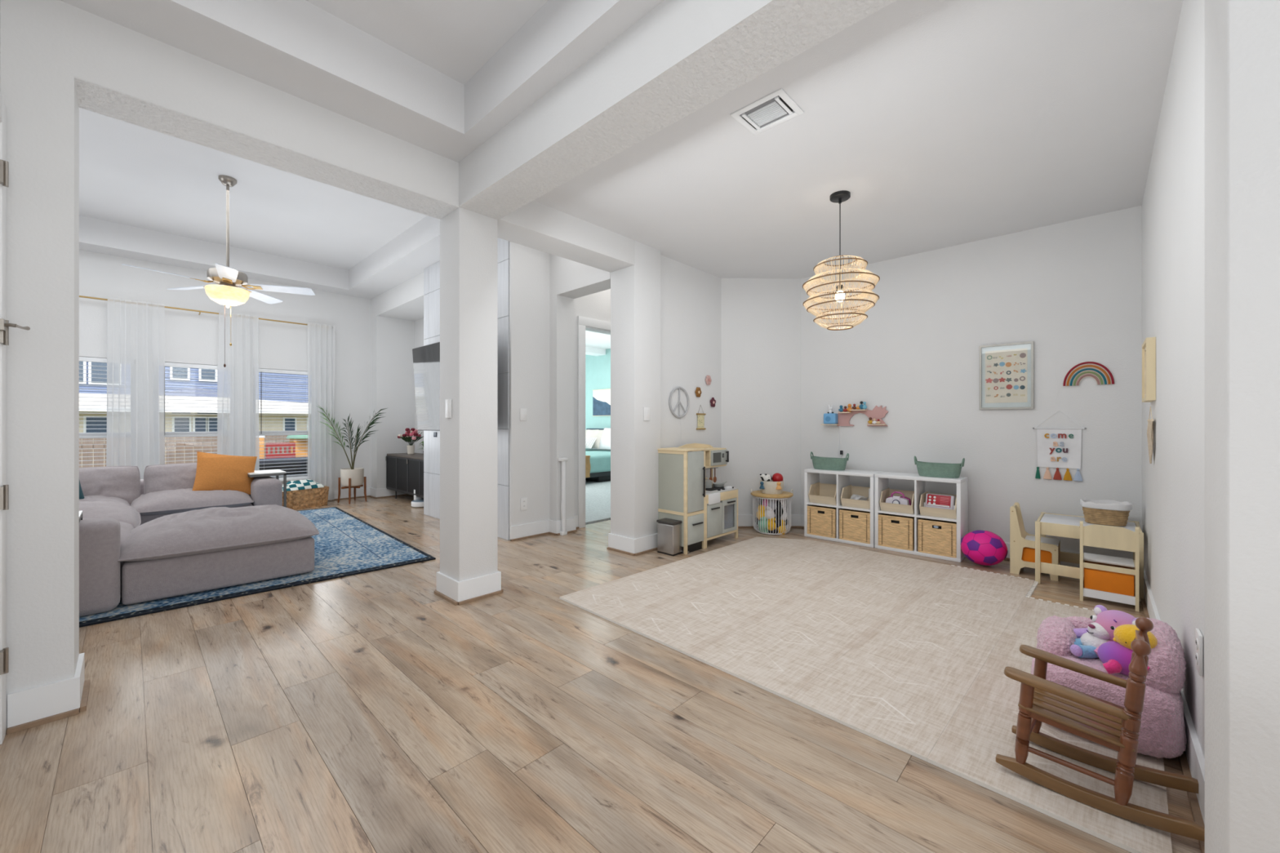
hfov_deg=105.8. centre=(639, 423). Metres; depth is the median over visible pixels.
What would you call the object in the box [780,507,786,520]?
stuffed toy
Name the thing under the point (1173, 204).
wall
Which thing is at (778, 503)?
stuffed toy
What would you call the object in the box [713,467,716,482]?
utensil
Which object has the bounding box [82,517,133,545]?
armrest
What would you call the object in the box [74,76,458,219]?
soffit
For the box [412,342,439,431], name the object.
television
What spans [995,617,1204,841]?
rocking chair
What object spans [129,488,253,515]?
seat cushion
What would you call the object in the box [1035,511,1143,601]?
table
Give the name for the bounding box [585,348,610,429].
wall
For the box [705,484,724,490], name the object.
cooktop
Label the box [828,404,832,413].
figurine
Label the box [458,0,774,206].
beam face
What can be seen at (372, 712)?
floor
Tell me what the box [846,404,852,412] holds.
figurine
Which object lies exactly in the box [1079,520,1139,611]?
chair
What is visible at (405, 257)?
ceiling
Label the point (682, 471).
fridge
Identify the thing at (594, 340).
ceiling
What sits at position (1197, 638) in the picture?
receptacle
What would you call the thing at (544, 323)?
wall
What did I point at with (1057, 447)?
fabric banner
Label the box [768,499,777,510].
stuffed toy
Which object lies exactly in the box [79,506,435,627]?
rug
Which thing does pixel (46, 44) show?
wall
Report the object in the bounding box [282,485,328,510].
storage basket
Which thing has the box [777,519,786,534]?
stuffed toy
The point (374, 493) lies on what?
baseboard
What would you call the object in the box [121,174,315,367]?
ceiling fan
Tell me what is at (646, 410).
light switch
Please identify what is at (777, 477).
ball
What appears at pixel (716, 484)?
pan
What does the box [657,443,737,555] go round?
play kitchen
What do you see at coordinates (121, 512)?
seat cushion
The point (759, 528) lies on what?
stuffed toy
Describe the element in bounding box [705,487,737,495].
countertop
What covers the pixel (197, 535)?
cushion
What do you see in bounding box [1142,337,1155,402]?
frame
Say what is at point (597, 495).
floor
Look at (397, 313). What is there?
wall
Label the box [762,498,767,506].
stuffed toy
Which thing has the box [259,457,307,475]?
box
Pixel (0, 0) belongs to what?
wall
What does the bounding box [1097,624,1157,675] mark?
bird
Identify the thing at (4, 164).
door
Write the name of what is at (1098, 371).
rainbow hanging
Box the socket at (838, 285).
[835,284,844,291]
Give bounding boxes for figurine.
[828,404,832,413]
[838,404,843,412]
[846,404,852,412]
[858,400,862,409]
[862,401,866,408]
[867,417,872,423]
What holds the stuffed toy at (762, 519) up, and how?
in the side table at (757, 495)
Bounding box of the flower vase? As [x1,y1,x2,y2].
[397,427,422,454]
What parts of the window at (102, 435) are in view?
meeting rail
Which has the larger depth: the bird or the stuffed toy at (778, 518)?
the stuffed toy at (778, 518)
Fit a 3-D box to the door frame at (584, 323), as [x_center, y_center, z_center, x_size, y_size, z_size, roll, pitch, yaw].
[-0.337,-0.010,5.426,0.150,2.200,1.023,0,0,43]
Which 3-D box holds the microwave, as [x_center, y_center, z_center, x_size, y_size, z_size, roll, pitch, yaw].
[0.725,0.327,4.614,0.142,0.143,0.256,0,0,43]
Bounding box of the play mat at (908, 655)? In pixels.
[559,537,1172,852]
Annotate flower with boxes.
[695,386,701,397]
[705,375,711,385]
[710,397,715,407]
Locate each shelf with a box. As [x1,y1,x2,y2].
[705,464,726,468]
[804,467,883,547]
[821,405,888,426]
[875,471,968,562]
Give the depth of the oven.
4.54 m
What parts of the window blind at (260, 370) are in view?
rail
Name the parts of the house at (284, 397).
pane, pane, pane, pane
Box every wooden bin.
[808,481,836,505]
[840,484,870,509]
[879,488,914,514]
[919,491,956,519]
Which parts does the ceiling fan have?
fan blade, fan blade, pull chain, fan blade, lamp shade, fan blade, fan blade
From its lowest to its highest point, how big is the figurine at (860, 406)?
0.079 m
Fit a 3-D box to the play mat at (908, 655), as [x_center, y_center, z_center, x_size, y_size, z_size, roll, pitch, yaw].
[1.295,1.083,2.970,2.517,0.012,2.559,0,0,-45]
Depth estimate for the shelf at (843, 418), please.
4.58 m
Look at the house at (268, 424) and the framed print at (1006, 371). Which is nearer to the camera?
the framed print at (1006, 371)
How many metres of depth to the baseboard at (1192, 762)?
2.50 m
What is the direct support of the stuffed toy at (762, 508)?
in the side table at (757, 495)
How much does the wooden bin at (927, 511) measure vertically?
0.175 m
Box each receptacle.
[1195,637,1198,649]
[1195,653,1198,664]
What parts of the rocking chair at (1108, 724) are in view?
post, post, armrest, armrest, seat rail, post, post, rail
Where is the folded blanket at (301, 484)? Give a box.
[282,479,324,491]
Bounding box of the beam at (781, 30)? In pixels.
[459,0,897,219]
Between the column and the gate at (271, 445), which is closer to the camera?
the column
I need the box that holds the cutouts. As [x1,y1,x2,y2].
[850,493,868,500]
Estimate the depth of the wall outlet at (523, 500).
4.57 m
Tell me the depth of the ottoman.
3.12 m
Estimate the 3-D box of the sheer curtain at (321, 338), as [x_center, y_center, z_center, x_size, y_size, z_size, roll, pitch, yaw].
[-4.380,-0.142,6.649,0.076,2.425,0.327,0,0,43]
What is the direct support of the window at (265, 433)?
in the wall at (190, 337)
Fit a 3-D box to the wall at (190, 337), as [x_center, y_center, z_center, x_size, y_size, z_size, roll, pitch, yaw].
[-5.926,-0.510,5.268,0.151,3.400,5.700,0,0,43]
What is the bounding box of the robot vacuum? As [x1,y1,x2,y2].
[411,489,423,507]
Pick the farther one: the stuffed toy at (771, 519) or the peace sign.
the stuffed toy at (771, 519)
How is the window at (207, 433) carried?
in the wall at (190, 337)
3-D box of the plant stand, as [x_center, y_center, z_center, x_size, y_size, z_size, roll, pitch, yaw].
[-3.963,0.917,6.665,0.300,0.345,0.300,0,0,25]
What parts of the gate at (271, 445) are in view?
rail, panel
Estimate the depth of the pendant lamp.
3.12 m
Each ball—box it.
[760,473,772,481]
[772,472,782,481]
[960,529,1008,565]
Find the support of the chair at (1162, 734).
on the play mat at (908, 655)
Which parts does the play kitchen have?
rail, rail, panel, panel, post, freezer drawer, cross rail, post, post, cabinet door, rail, rail, post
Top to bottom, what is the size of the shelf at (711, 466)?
0.015 m
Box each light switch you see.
[445,399,451,417]
[520,408,526,420]
[643,407,649,421]
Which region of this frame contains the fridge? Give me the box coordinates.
[657,447,706,513]
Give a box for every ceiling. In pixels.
[59,0,663,162]
[79,107,426,270]
[79,215,439,299]
[533,0,1182,278]
[585,330,610,349]
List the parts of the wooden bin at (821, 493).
panel, panel, panel, panel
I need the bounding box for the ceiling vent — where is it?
[730,88,804,135]
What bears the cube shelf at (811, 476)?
on the floor at (372, 712)
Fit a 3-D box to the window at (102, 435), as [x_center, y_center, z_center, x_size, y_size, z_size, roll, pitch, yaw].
[-5.939,0.030,5.204,0.160,1.480,0.750,0,0,43]
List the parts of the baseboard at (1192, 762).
shoe molding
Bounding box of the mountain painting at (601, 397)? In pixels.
[592,388,610,416]
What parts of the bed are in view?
mattress, frame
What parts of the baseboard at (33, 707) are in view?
shoe molding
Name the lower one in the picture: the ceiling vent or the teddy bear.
the teddy bear
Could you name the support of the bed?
on the floor at (597, 495)
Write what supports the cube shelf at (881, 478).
on the floor at (372, 712)
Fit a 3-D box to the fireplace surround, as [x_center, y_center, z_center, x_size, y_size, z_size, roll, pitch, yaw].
[-1.898,-0.375,5.140,1.875,2.930,0.015,0,0,43]
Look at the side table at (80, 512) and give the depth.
2.79 m
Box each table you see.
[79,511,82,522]
[247,469,286,507]
[751,488,793,534]
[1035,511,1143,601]
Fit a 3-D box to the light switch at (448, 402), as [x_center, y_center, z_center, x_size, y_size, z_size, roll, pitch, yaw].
[-1.190,-0.090,3.004,0.072,0.116,0.010,0,0,43]
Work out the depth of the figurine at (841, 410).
4.70 m
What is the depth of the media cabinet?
6.62 m
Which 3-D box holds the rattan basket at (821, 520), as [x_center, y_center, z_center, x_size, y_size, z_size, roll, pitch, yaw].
[1.791,0.930,4.645,0.269,0.272,0.268,0,0,43]
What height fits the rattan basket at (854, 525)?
0.272 m
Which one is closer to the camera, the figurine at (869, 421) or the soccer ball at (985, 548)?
the soccer ball at (985, 548)
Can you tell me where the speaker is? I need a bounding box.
[823,412,837,423]
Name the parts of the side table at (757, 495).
lid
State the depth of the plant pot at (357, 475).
6.56 m
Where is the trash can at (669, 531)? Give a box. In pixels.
[656,518,688,556]
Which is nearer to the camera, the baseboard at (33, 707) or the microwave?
the baseboard at (33, 707)
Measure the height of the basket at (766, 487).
0.125 m
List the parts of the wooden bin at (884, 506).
panel, panel, panel, panel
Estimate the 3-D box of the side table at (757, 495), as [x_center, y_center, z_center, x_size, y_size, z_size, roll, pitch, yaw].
[1.321,0.873,4.850,0.412,0.426,0.412,0,0,43]
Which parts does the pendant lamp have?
cord, bulb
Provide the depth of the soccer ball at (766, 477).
4.82 m
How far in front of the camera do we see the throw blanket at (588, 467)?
8.47 m
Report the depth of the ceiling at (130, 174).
4.60 m
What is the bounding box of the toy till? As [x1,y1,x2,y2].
[923,493,955,510]
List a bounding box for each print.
[978,341,1033,409]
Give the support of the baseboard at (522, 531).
attached to the wall at (544, 323)
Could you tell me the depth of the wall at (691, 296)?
4.64 m
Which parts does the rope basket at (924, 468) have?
handle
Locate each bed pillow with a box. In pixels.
[585,429,603,448]
[585,437,596,448]
[597,427,610,449]
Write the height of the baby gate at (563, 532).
0.750 m
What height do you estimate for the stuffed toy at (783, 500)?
0.150 m
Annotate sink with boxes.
[706,492,719,505]
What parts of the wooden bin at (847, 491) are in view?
panel, panel, panel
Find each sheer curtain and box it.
[106,297,164,479]
[217,311,259,471]
[306,322,335,500]
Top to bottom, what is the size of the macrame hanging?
0.310 m
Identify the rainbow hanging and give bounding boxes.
[1062,361,1114,386]
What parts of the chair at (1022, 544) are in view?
seat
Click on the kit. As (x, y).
(892, 499)
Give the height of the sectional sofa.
0.674 m
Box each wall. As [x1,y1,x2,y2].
[0,0,0,92]
[0,0,660,728]
[79,249,370,490]
[370,272,423,488]
[509,241,610,540]
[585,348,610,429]
[660,254,720,516]
[720,278,800,515]
[800,205,1142,559]
[1142,0,1204,759]
[1204,0,1279,852]
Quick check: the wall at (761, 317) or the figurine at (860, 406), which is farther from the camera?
the wall at (761, 317)
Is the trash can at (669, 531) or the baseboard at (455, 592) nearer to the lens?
the baseboard at (455, 592)
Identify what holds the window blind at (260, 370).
attached to the window at (265, 433)
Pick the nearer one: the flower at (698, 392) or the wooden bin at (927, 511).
the wooden bin at (927, 511)
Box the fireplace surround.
[423,237,509,540]
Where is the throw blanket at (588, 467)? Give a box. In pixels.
[585,455,591,477]
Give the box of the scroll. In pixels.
[696,404,706,430]
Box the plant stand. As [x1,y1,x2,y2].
[337,476,366,504]
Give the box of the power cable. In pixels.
[838,426,839,456]
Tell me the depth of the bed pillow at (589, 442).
10.23 m
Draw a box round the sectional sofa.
[79,462,282,617]
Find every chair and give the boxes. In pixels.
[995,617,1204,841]
[1009,502,1060,581]
[1031,615,1186,758]
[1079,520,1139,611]
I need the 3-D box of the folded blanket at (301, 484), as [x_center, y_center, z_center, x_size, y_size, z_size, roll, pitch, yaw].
[-4.405,0.813,6.256,0.300,0.160,0.519,0,0,30]
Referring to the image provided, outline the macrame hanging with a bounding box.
[1146,406,1154,463]
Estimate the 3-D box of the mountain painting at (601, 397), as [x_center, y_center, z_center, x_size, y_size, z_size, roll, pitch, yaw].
[-0.640,-0.461,10.710,1.218,0.598,0.026,0,0,43]
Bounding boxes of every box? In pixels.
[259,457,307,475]
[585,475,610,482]
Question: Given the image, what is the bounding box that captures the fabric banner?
[1032,410,1086,481]
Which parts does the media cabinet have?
door, panel, door, panel, door, panel, door, panel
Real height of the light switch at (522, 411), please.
0.116 m
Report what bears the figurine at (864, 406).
on the shelf at (843, 418)
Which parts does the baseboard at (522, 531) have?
shoe molding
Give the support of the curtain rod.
attached to the wall at (190, 337)
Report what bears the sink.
in the play kitchen
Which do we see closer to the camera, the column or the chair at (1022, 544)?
the column
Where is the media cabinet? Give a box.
[385,453,423,498]
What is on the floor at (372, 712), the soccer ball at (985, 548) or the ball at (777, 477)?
the soccer ball at (985, 548)
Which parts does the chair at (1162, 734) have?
armrest, armrest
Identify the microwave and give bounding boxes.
[711,449,728,466]
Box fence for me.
[79,435,289,467]
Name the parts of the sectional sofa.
arm, frame, arm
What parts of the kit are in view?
handle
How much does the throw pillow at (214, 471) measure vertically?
0.460 m
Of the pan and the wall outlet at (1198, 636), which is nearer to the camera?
the wall outlet at (1198, 636)
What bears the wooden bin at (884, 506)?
on the cube shelf at (881, 478)
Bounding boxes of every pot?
[340,467,364,486]
[705,477,712,488]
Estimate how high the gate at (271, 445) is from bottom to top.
1.425 m
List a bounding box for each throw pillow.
[79,480,84,499]
[192,451,257,494]
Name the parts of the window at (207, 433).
meeting rail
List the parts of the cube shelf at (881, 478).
panel, panel, panel, panel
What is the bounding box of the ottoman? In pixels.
[117,504,319,604]
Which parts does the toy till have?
red panel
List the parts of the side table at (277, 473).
frame, leg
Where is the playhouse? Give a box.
[258,435,307,458]
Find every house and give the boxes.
[79,361,307,402]
[79,386,307,467]
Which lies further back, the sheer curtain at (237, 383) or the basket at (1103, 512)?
the sheer curtain at (237, 383)
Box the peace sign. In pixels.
[669,386,689,437]
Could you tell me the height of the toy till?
0.145 m
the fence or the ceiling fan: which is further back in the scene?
the fence
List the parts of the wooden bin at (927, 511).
panel, panel, panel, panel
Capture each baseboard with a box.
[6,653,90,734]
[327,487,408,501]
[434,570,503,605]
[510,515,578,541]
[606,514,1204,852]
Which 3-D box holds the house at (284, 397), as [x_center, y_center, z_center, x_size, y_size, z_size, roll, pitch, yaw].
[-24.000,-3.710,24.104,9.000,11.000,31.000,0,0,43]
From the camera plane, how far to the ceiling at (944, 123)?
2.61 m
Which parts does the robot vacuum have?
lid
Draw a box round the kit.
[885,491,911,505]
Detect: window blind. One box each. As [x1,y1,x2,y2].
[79,356,106,465]
[164,362,217,462]
[258,368,307,479]
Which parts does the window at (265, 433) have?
meeting rail, sill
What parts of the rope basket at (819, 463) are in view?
handle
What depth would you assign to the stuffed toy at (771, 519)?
4.71 m
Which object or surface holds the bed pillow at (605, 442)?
on the bed
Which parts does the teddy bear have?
leg, arm, leg, arm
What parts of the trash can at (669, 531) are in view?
lid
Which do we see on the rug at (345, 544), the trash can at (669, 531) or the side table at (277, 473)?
the side table at (277, 473)
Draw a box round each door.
[0,92,30,744]
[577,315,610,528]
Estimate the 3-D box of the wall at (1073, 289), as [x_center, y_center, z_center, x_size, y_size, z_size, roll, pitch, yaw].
[2.687,-0.270,4.190,2.660,2.720,0.120,0,0,43]
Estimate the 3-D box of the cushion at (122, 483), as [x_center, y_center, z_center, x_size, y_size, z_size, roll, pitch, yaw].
[-5.034,0.614,4.312,0.295,0.450,0.800,-24,-16,41]
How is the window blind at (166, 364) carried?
attached to the window at (207, 433)
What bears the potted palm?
in the plant pot at (357, 475)
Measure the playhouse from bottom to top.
1.630 m
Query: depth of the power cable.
4.78 m
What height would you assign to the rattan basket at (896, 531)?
0.272 m
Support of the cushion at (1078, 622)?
on the chair at (1162, 734)
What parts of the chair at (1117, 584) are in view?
panel, seat, rail, rail, backrest, panel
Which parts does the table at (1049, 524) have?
leg, leg, leg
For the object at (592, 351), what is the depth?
10.69 m
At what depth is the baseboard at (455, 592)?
3.00 m
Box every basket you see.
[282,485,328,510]
[759,479,783,494]
[807,505,836,538]
[810,451,848,470]
[839,508,870,543]
[878,513,914,551]
[914,456,964,478]
[918,518,956,558]
[1080,498,1132,526]
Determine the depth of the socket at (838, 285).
3.19 m
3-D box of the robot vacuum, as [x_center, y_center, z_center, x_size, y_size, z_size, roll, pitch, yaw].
[-2.870,0.980,6.339,0.295,0.220,0.250,0,0,43]
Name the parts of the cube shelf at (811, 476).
panel, panel, panel, panel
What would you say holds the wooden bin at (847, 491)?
on the cube shelf at (811, 476)
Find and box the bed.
[585,428,610,478]
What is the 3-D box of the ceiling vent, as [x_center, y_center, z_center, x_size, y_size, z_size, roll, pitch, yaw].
[0.618,-1.506,2.355,0.270,0.009,0.230,0,0,43]
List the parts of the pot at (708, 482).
pot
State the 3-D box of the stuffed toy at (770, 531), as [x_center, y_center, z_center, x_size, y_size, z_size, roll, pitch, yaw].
[1.321,1.041,4.760,0.105,0.160,0.114,0,0,12]
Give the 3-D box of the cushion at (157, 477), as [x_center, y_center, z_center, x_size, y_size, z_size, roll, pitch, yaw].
[-4.449,0.615,4.902,0.292,0.450,0.800,-24,-16,41]
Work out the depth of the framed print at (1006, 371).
3.86 m
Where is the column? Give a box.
[440,206,497,582]
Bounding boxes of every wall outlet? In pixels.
[520,497,527,511]
[1195,628,1203,675]
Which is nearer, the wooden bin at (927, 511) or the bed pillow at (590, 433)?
the wooden bin at (927, 511)
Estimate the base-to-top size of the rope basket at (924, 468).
0.164 m
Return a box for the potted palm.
[317,405,386,469]
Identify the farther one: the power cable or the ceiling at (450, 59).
the power cable
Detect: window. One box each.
[79,357,106,438]
[164,362,217,437]
[258,431,307,481]
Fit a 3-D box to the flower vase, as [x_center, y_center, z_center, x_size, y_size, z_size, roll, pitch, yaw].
[-3.292,0.259,6.935,0.348,0.380,0.336,0,0,43]
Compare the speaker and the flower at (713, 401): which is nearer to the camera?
the speaker
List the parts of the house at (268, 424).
pane, pane, pane, pane, pane, pane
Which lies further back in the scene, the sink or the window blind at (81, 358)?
the window blind at (81, 358)
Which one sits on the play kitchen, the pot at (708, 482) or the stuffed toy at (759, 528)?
the pot at (708, 482)
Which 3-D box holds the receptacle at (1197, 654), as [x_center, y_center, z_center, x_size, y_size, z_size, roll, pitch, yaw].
[1.635,0.692,1.420,0.002,0.033,0.033,0,0,43]
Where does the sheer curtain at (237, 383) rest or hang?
hanging from the curtain rod
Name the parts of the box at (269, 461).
lid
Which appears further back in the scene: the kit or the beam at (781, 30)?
the kit
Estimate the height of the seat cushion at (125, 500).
0.208 m
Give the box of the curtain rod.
[79,295,333,328]
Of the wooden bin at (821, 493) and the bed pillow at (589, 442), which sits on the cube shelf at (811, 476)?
the wooden bin at (821, 493)
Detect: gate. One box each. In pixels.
[265,442,295,458]
[558,457,568,535]
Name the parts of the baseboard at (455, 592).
shoe molding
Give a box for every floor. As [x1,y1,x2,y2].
[0,494,1201,852]
[585,480,610,524]
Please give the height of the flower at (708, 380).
0.098 m
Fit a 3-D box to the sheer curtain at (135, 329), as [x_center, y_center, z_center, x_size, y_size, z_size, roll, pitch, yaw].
[-5.589,-0.142,5.372,0.068,2.425,0.463,0,0,42]
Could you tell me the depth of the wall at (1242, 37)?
0.87 m
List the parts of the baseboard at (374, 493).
shoe molding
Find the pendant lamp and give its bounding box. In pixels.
[802,190,879,330]
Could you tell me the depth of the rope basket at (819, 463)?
4.56 m
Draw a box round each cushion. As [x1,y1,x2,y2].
[79,466,139,505]
[79,495,129,506]
[79,501,139,527]
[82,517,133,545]
[119,504,318,561]
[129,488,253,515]
[144,462,196,493]
[1063,616,1093,628]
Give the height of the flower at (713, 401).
0.100 m
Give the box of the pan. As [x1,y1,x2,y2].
[712,481,727,487]
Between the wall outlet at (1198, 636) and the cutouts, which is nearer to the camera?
the wall outlet at (1198, 636)
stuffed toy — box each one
[756,504,764,519]
[758,516,767,529]
[759,528,768,533]
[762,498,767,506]
[765,506,775,519]
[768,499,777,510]
[768,517,775,530]
[768,528,778,533]
[773,501,782,516]
[774,515,781,528]
[776,499,786,507]
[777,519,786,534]
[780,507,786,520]
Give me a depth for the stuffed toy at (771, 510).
4.71 m
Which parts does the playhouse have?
post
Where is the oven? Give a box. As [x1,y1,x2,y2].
[706,497,737,533]
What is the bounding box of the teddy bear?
[1070,604,1137,658]
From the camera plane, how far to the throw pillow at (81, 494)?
4.12 m
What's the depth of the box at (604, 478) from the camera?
8.94 m
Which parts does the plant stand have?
leg, leg, leg, leg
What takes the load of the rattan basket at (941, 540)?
in the cube shelf at (881, 478)

